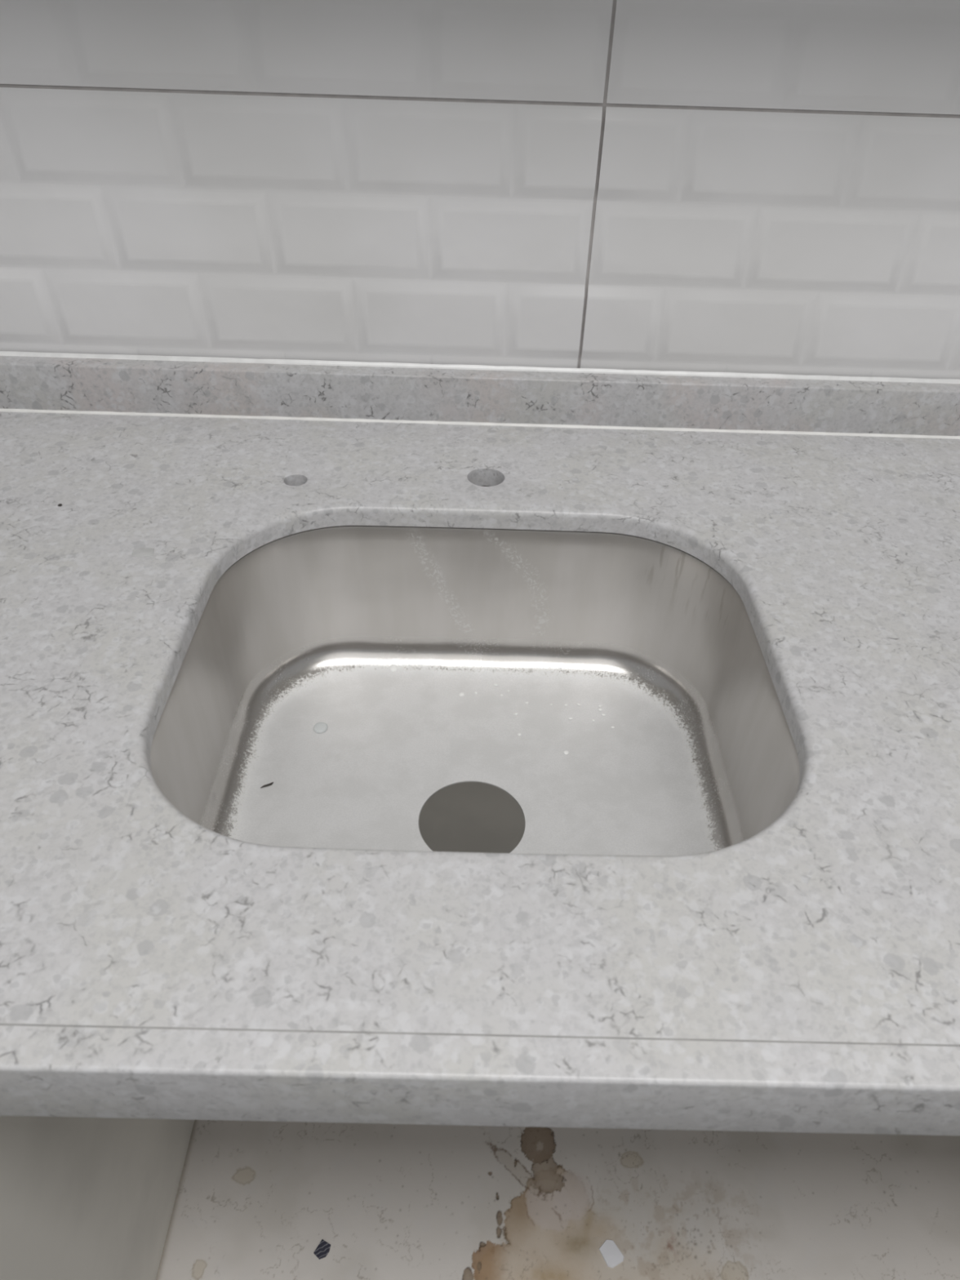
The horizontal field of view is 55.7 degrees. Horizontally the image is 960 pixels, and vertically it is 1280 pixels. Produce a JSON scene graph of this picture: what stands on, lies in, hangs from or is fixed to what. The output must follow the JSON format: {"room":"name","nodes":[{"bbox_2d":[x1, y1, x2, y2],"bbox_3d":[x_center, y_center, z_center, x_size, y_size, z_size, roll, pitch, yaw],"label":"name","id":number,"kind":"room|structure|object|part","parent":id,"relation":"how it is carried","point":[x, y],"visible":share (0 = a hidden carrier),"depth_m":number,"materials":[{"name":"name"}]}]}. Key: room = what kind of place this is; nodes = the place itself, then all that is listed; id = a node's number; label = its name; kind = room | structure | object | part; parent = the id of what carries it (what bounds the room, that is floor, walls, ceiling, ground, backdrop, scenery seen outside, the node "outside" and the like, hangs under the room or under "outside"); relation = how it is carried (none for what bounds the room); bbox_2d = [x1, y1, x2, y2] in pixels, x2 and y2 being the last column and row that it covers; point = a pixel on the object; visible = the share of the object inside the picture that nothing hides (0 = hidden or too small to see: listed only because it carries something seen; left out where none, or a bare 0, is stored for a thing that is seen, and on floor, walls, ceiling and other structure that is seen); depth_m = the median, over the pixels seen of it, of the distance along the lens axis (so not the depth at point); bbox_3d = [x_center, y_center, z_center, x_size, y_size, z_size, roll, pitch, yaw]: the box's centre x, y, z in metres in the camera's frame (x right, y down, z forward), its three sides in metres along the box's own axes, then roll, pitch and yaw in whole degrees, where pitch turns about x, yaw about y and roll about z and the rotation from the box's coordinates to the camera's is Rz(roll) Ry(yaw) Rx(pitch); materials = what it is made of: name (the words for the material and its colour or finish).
{"room":"kitchen","nodes":[
{"label":"kitchen","id":0,"kind":"room"},
{"bbox_2d":[0,0,959,379],"bbox_3d":[0.262,-0.667,0.682,3.301,2.750,0.114,2,39,-1],"label":"wall","id":1,"kind":"structure","parent":0,"point":[739,186],"depth_m":0.82,"materials":[{"name":"tile"}]},
{"bbox_2d":[0,351,959,439],"bbox_3d":[0.147,-0.247,0.935,2.800,0.054,0.026,2,39,-1],"label":"backsplash","id":2,"kind":"structure","parent":1,"relation":"attached to","point":[30,381],"depth_m":0.93,"materials":[{"name":"stone"}]},
{"bbox_3d":[0.107,1.550,0.167,3.100,0.050,3.507,2,39,-1],"label":"floor","id":3,"kind":"structure","parent":0,"visible":0},
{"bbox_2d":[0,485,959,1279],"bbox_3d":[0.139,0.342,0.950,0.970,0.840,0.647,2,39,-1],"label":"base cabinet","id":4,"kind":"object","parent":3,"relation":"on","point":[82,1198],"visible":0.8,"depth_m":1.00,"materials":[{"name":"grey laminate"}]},
{"bbox_3d":[-0.336,0.306,0.919,0.018,0.710,0.635,2,39,-1],"label":"panel","id":5,"kind":"part","parent":4,"relation":"part of","materials":[{"name":"grey laminate"}]},
{"bbox_2d":[313,1239,330,1259],"bbox_3d":[-0.168,0.650,0.969,0.014,0.001,0.017,21,43,22],"label":"chip","id":6,"kind":"object","parent":4,"relation":"on","point":[322,1249],"visible":1,"depth_m":0.97,"materials":[{"name":"metal"}]},
{"bbox_3d":[0.142,0.115,1.175,0.970,0.710,0.012,2,39,-1],"label":"panel","id":7,"kind":"part","parent":4,"relation":"part of","materials":[{"name":"grey laminate"}]},
{"bbox_2d":[0,411,959,1135],"bbox_3d":[0.143,0.005,0.706,2.800,0.050,0.698,2,39,-1],"label":"countertop","id":8,"kind":"structure","parent":4,"relation":"on","point":[801,974],"depth_m":0.51,"materials":[{"name":"stone"}]},
{"bbox_2d":[150,525,799,855],"bbox_3d":[-0.004,0.079,0.728,0.478,0.159,0.417,2,39,-1],"label":"sink","id":9,"kind":"object","parent":8,"relation":"in","point":[306,628],"visible":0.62,"depth_m":0.83,"materials":[{"name":"silver metal"}]},
{"bbox_2d":[260,782,273,787],"bbox_3d":[-0.183,0.125,0.781,0.012,0.001,0.002,-18,43,-22],"label":"dark sliver","id":10,"kind":"object","parent":9,"relation":"on","point":[272,783],"visible":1,"depth_m":0.78,"materials":[{"name":"plastic"}]},
{"bbox_2d":[313,722,327,733],"bbox_3d":[-0.147,0.080,0.836,0.013,0.002,0.014,2,39,-1],"label":"water droplet","id":11,"kind":"object","parent":9,"relation":"attached to","point":[319,727],"visible":1,"depth_m":0.83,"materials":[{"name":"clear liquid"}]},
{"bbox_2d":[388,664,397,671],"bbox_3d":[-0.086,0.028,0.900,0.008,0.005,0.008,28,46,28],"label":"drip","id":12,"kind":"object","parent":9,"relation":"attached to","point":[393,668],"visible":1,"depth_m":0.90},
{"bbox_2d":[155,1120,959,1279],"bbox_3d":[0.131,0.571,1.129,0.934,0.060,0.635,2,39,-1],"label":"shelf","id":13,"kind":"object","parent":4,"relation":"attached to","point":[251,1200],"depth_m":1.01,"materials":[{"name":"laminate"}]},
{"bbox_2d":[599,1240,623,1268],"bbox_3d":[0.141,0.657,0.974,0.021,0.001,0.025,-17,43,-22],"label":"flake","id":14,"kind":"object","parent":4,"relation":"on","point":[611,1253],"visible":1,"depth_m":0.97,"materials":[{"name":"white paint"}]}
]}

